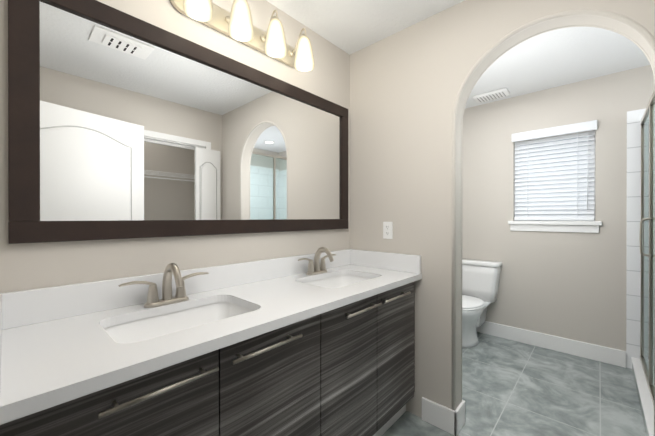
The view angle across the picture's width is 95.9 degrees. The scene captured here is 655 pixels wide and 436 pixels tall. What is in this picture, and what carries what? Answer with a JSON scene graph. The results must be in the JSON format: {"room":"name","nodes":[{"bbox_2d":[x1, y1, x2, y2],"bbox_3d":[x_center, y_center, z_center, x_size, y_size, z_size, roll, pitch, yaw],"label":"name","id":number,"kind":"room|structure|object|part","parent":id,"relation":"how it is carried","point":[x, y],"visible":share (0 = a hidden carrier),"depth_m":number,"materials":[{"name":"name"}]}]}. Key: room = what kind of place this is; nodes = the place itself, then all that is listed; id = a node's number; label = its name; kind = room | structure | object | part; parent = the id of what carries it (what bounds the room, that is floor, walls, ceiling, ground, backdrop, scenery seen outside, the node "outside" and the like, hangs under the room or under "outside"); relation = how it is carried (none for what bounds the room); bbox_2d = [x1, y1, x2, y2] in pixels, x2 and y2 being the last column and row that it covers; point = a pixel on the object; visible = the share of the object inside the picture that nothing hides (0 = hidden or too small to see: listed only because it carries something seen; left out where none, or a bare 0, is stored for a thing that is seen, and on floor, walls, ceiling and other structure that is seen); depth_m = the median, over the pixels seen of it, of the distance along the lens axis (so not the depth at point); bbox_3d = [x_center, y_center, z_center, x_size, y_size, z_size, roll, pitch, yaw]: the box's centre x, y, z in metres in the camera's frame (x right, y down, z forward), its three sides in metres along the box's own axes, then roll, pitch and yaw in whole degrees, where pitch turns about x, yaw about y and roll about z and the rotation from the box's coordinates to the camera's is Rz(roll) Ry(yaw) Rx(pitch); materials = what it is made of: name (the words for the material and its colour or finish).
{"room":"bathroom","nodes":[
{"label":"bathroom","id":0,"kind":"room"},
{"bbox_2d":[0,295,3,402],"bbox_3d":[-0.802,0.287,0.713,0.537,0.110,0.021,0,0,43],"label":"backsplash","id":1,"kind":"structure","parent":0,"relation":"attached to","point":[1,296],"depth_m":0.71,"materials":[{"name":"white stone"}]},
{"bbox_2d":[0,0,349,292],"bbox_3d":[0.107,0.009,2.222,0.120,2.440,3.720,0,0,43],"label":"wall","id":2,"kind":"structure","parent":0,"point":[25,266],"depth_m":1.31,"materials":[{"name":"grey paint"}]},
{"bbox_2d":[0,249,351,326],"bbox_3d":[-0.421,0.286,1.539,0.021,0.110,1.754,0,0,43],"label":"backsplash","id":3,"kind":"structure","parent":2,"relation":"attached to","point":[39,305],"depth_m":1.09,"materials":[{"name":"white stone"}]},
{"bbox_2d":[8,0,347,243],"bbox_3d":[-0.424,-0.354,1.531,0.028,0.865,1.671,0,0,43],"label":"mirror","id":4,"kind":"object","parent":2,"relation":"attached to","point":[122,125],"visible":0.98,"depth_m":1.20,"materials":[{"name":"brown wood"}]},
{"bbox_3d":[-0.966,-0.353,0.942,0.028,0.725,0.070,0,0,43],"label":"frame","id":5,"kind":"part","parent":4,"relation":"part of","materials":[{"name":"brown wood"}]},
{"bbox_3d":[-0.424,-0.751,1.530,0.028,0.070,1.671,0,0,43],"label":"frame","id":6,"kind":"part","parent":4,"relation":"part of","materials":[{"name":"brown wood"}]},
{"bbox_3d":[0.118,-0.355,2.120,0.028,0.725,0.070,0,0,43],"label":"frame","id":7,"kind":"part","parent":4,"relation":"part of","materials":[{"name":"brown wood"}]},
{"bbox_2d":[170,0,314,71],"bbox_3d":[-0.362,-0.966,1.476,0.192,0.221,0.740,0,0,43],"label":"sconce","id":8,"kind":"object","parent":2,"relation":"attached to","point":[236,23],"visible":1,"depth_m":1.44,"materials":[{"name":"white glass"}]},
{"bbox_3d":[-0.538,-0.937,1.230,0.117,0.164,0.117,0,0,43],"label":"lamp shade","id":9,"kind":"part","parent":8,"relation":"part of","materials":[{"name":"white glass"}]},
{"bbox_3d":[-0.402,-0.937,1.377,0.117,0.164,0.117,0,0,43],"label":"lamp shade","id":10,"kind":"part","parent":8,"relation":"part of","materials":[{"name":"white glass"}]},
{"bbox_3d":[-0.302,-1.021,1.556,0.126,0.109,0.010,0,0,43],"label":"arm","id":11,"kind":"part","parent":8,"relation":"part of"},
{"bbox_3d":[-0.267,-0.937,1.524,0.117,0.164,0.117,0,0,43],"label":"lamp shade","id":12,"kind":"part","parent":8,"relation":"part of","materials":[{"name":"white glass"}]},
{"bbox_3d":[-0.166,-1.022,1.703,0.126,0.109,0.010,0,0,43],"label":"arm","id":13,"kind":"part","parent":8,"relation":"part of"},
{"bbox_3d":[-0.132,-0.938,1.672,0.117,0.164,0.117,0,0,43],"label":"lamp shade","id":14,"kind":"part","parent":8,"relation":"part of","materials":[{"name":"white glass"}]},
{"bbox_2d":[266,0,649,108],"bbox_3d":[0.838,-1.258,0.650,3.320,0.100,5.040,0,0,43],"label":"ceiling","id":15,"kind":"structure","parent":0,"point":[555,58],"depth_m":2.05,"materials":[{"name":"white paint"}]},
{"bbox_2d":[473,88,509,102],"bbox_3d":[1.614,-1.200,2.912,0.300,0.022,0.200,0,0,43],"label":"air vent","id":16,"kind":"object","parent":15,"relation":"attached to","point":[492,95],"visible":1,"depth_m":2.88,"materials":[{"name":"white plastic"}]},
{"bbox_2d":[350,0,654,417],"bbox_3d":[1.383,0.011,1.157,3.200,2.440,0.120,0,0,43],"label":"wall","id":17,"kind":"structure","parent":0,"point":[405,84],"depth_m":1.79,"materials":[{"name":"grey paint"}]},
{"bbox_2d":[352,249,419,274],"bbox_3d":[0.371,0.285,1.988,0.537,0.110,0.021,0,0,43],"label":"backsplash","id":18,"kind":"structure","parent":17,"relation":"attached to","point":[394,261],"depth_m":1.95,"materials":[{"name":"white stone"}]},
{"bbox_2d":[383,222,392,238],"bbox_3d":[0.402,0.082,1.972,0.070,0.114,0.008,0,0,43],"label":"electrical outlet","id":19,"kind":"object","parent":17,"relation":"attached to","point":[387,230],"visible":1,"depth_m":1.97,"materials":[{"name":"white plastic"}]},
{"bbox_2d":[422,397,455,434],"bbox_3d":[0.654,1.163,1.737,0.208,0.135,0.016,0,0,43],"label":"baseboard","id":20,"kind":"structure","parent":17,"relation":"attached to","point":[438,415],"depth_m":1.73,"materials":[{"name":"white wood"}]},
{"bbox_2d":[454,400,464,435],"bbox_3d":[0.771,1.163,1.722,0.016,0.135,0.152,0,0,43],"label":"baseboard","id":21,"kind":"structure","parent":17,"relation":"attached to","point":[459,419],"depth_m":1.70,"materials":[{"name":"white wood"}]},
{"bbox_2d":[452,9,654,410],"bbox_3d":[1.017,0.071,1.423,0.821,2.060,0.025,0,0,43],"label":"bead","id":22,"kind":"object","parent":17,"relation":"attached to","point":[645,34],"visible":1,"depth_m":1.63,"materials":[{"name":"grey paint"}]},
{"bbox_2d":[461,25,654,435],"bbox_3d":[1.087,0.070,1.500,0.821,2.060,0.025,0,0,43],"label":"bead","id":23,"kind":"object","parent":17,"relation":"attached to","point":[632,40],"visible":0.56,"depth_m":1.50,"materials":[{"name":"grey paint"}]},
{"bbox_2d":[382,332,646,435],"bbox_3d":[0.838,1.282,0.655,3.320,0.100,5.040,0,0,43],"label":"floor","id":24,"kind":"structure","parent":0,"point":[512,388],"depth_m":2.04,"materials":[{"name":"tile"}]},
{"bbox_2d":[0,275,421,435],"bbox_3d":[-0.211,0.803,1.357,0.578,0.855,1.739,0,0,43],"label":"bathroom vanity","id":25,"kind":"object","parent":24,"relation":"on","point":[320,341],"depth_m":1.03,"materials":[{"name":"brown wood"}]},
{"bbox_3d":[-0.475,0.732,0.719,0.021,0.700,0.435,0,0,43],"label":"door","id":26,"kind":"part","parent":25,"relation":"part of","materials":[{"name":"brown wood"}]},
{"bbox_3d":[-0.400,0.424,0.733,0.012,0.012,0.270,0,0,43],"label":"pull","id":27,"kind":"part","parent":25,"relation":"part of","materials":[{"name":"silver metal"}]},
{"bbox_2d":[0,263,421,418],"bbox_3d":[-0.222,0.358,1.356,0.562,0.034,1.754,0,0,43],"label":"countertop","id":28,"kind":"structure","parent":25,"relation":"on","point":[57,358],"depth_m":0.88,"materials":[{"name":"white stone"}]},
{"bbox_3d":[-0.711,0.250,1.108,0.033,0.030,0.121,0,0,43],"label":"lever","id":29,"kind":"part","parent":28,"relation":"part of","materials":[{"name":"silver metal"}]},
{"bbox_2d":[116,263,211,310],"bbox_3d":[-0.603,0.258,1.150,0.163,0.166,0.330,0,0,43],"label":"faucet","id":30,"kind":"object","parent":28,"relation":"on","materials":[{"name":"silver metal"}]},
{"bbox_3d":[-0.602,0.254,1.149,0.159,0.156,0.037,0,0,43],"label":"spout","id":31,"kind":"part","parent":28,"relation":"part of","materials":[{"name":"silver metal"}]},
{"bbox_2d":[112,299,247,338],"bbox_3d":[-0.506,0.436,1.061,0.318,0.145,0.478,0,0,43],"label":"sink","id":32,"kind":"object","parent":28,"relation":"in","point":[147,324],"depth_m":1.18,"materials":[{"name":"white ceramic"}]},
{"bbox_3d":[-0.570,0.249,1.261,0.033,0.030,0.121,0,0,43],"label":"lever","id":33,"kind":"part","parent":28,"relation":"part of","materials":[{"name":"silver metal"}]},
{"bbox_2d":[296,247,335,274],"bbox_3d":[-0.025,0.257,1.780,0.163,0.166,0.330,0,0,43],"label":"faucet","id":34,"kind":"object","parent":28,"relation":"on","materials":[{"name":"silver metal"}]},
{"bbox_3d":[-0.024,0.252,1.778,0.159,0.156,0.037,0,0,43],"label":"spout","id":35,"kind":"part","parent":28,"relation":"part of","materials":[{"name":"silver metal"}]},
{"bbox_2d":[304,271,371,286],"bbox_3d":[0.073,0.435,1.690,0.318,0.145,0.478,0,0,43],"label":"sink","id":36,"kind":"object","parent":28,"relation":"in","point":[329,280],"depth_m":1.88,"materials":[{"name":"white ceramic"}]},
{"bbox_3d":[-0.185,0.424,0.966,0.012,0.012,0.270,0,0,43],"label":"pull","id":37,"kind":"part","parent":25,"relation":"part of","materials":[{"name":"silver metal"}]},
{"bbox_3d":[-0.181,0.732,1.039,0.021,0.700,0.427,0,0,43],"label":"door","id":38,"kind":"part","parent":25,"relation":"part of","materials":[{"name":"brown wood"}]},
{"bbox_3d":[0.104,0.731,1.349,0.021,0.700,0.406,0,0,43],"label":"door","id":39,"kind":"part","parent":25,"relation":"part of","materials":[{"name":"brown wood"}]},
{"bbox_3d":[0.174,0.423,1.357,0.012,0.012,0.267,0,0,43],"label":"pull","id":40,"kind":"part","parent":25,"relation":"part of","materials":[{"name":"silver metal"}]},
{"bbox_3d":[0.381,0.730,1.650,0.021,0.700,0.405,0,0,43],"label":"door","id":41,"kind":"part","parent":25,"relation":"part of","materials":[{"name":"brown wood"}]},
{"bbox_3d":[0.377,0.422,1.578,0.012,0.012,0.267,0,0,43],"label":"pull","id":42,"kind":"part","parent":25,"relation":"part of","materials":[{"name":"silver metal"}]},
{"bbox_2d":[462,258,501,347],"bbox_3d":[1.368,0.836,2.937,0.512,0.783,0.719,0,0,43],"label":"toilet","id":43,"kind":"object","parent":24,"relation":"on","point":[480,282],"visible":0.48,"depth_m":2.95,"materials":[{"name":"white ceramic"}]},
{"bbox_3d":[1.287,0.824,2.849,0.380,0.016,0.480,0,0,43],"label":"seat","id":44,"kind":"part","parent":43,"relation":"part of","materials":[{"name":"white plastic"}]},
{"bbox_3d":[1.289,0.804,2.851,0.372,0.021,0.469,0,0,43],"label":"seat lid","id":45,"kind":"part","parent":43,"relation":"part of","materials":[{"name":"white plastic"}]},
{"bbox_3d":[1.306,1.030,2.870,0.366,0.395,0.535,0,0,43],"label":"bowl","id":46,"kind":"part","parent":43,"relation":"part of","materials":[{"name":"white ceramic"}]},
{"bbox_3d":[1.542,0.664,3.126,0.484,0.357,0.194,0,0,43],"label":"tank","id":47,"kind":"part","parent":43,"relation":"part of","materials":[{"name":"white ceramic"}]},
{"bbox_3d":[1.539,0.465,3.123,0.512,0.041,0.212,0,0,43],"label":"tank lid","id":48,"kind":"part","parent":43,"relation":"part of","materials":[{"name":"white ceramic"}]},
{"bbox_2d":[631,357,653,435],"bbox_3d":[1.979,1.180,1.776,0.126,0.100,1.592,0,0,43],"label":"shower curb","id":49,"kind":"object","parent":24,"relation":"on","point":[646,402],"visible":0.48,"depth_m":1.88,"materials":[{"name":"tile"}]},
{"bbox_2d":[639,89,654,405],"bbox_3d":[1.961,0.180,1.790,0.075,1.899,1.590,0,0,43],"label":"shower enclosure","id":50,"kind":"object","parent":49,"relation":"on","point":[647,235],"visible":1,"depth_m":2.05,"materials":[{"name":"clear glass"}]},
{"bbox_3d":[2.324,0.179,2.151,0.006,1.839,0.519,0,0,43],"label":"pane","id":51,"kind":"part","parent":50,"relation":"part of","materials":[{"name":"clear glass"}]},
{"bbox_3d":[2.068,0.125,1.920,0.058,0.256,0.015,0,0,43],"label":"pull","id":52,"kind":"part","parent":50,"relation":"part of","materials":[{"name":"silver metal"}]},
{"bbox_3d":[1.978,-0.755,1.773,0.028,0.030,1.590,0,0,43],"label":"rail","id":53,"kind":"part","parent":50,"relation":"part of","materials":[{"name":"silver metal"}]},
{"bbox_3d":[1.922,0.180,1.714,0.006,1.839,0.621,0,0,43],"label":"pane","id":54,"kind":"part","parent":50,"relation":"part of","materials":[{"name":"clear glass"}]},
{"bbox_2d":[462,65,654,350],"bbox_3d":[2.547,0.009,2.423,3.200,2.440,0.120,0,0,43],"label":"wall","id":55,"kind":"structure","parent":0,"point":[619,95],"depth_m":2.73,"materials":[{"name":"grey paint"}]},
{"bbox_2d":[476,321,625,367],"bbox_3d":[1.887,1.160,2.941,1.530,0.135,0.016,0,0,43],"label":"baseboard","id":56,"kind":"structure","parent":55,"relation":"attached to","point":[608,355],"depth_m":2.72,"materials":[{"name":"white wood"}]},
{"bbox_2d":[510,224,598,232],"bbox_3d":[2.086,0.096,2.756,0.660,0.065,0.016,0,0,43],"label":"apron","id":57,"kind":"object","parent":55,"relation":"attached to","point":[564,228],"visible":0.92,"depth_m":2.72,"materials":[{"name":"white wood"}]},
{"bbox_2d":[508,221,601,224],"bbox_3d":[2.098,0.046,2.769,0.690,0.035,0.098,0,0,43],"label":"window sill","id":58,"kind":"structure","parent":55,"relation":"attached to","point":[559,222],"depth_m":2.70,"materials":[{"name":"white wood"}]},
{"bbox_2d":[521,130,595,218],"bbox_3d":[2.149,-0.372,2.824,0.610,0.800,0.053,0,0,43],"label":"window","id":59,"kind":"structure","parent":55,"relation":"in","point":[555,162],"depth_m":2.79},
{"bbox_2d":[512,120,596,220],"bbox_3d":[2.098,-0.408,2.769,0.634,0.864,0.082,0,0,43],"label":"window blind","id":60,"kind":"object","parent":59,"relation":"attached to","point":[530,204],"visible":0.88,"depth_m":2.75,"materials":[{"name":"white plastic"}]},
{"bbox_3d":[2.111,0.014,2.784,0.598,0.020,0.044,0,0,43],"label":"rail","id":61,"kind":"part","parent":60,"relation":"part of","materials":[{"name":"white plastic"}]},
{"bbox_2d":[626,108,645,368],"bbox_3d":[3.024,0.180,1.900,1.550,2.100,0.006,0,0,43],"label":"wall tiles","id":62,"kind":"structure","parent":55,"relation":"attached to","point":[634,117],"depth_m":2.40,"materials":[{"name":"white tile"}]}
]}

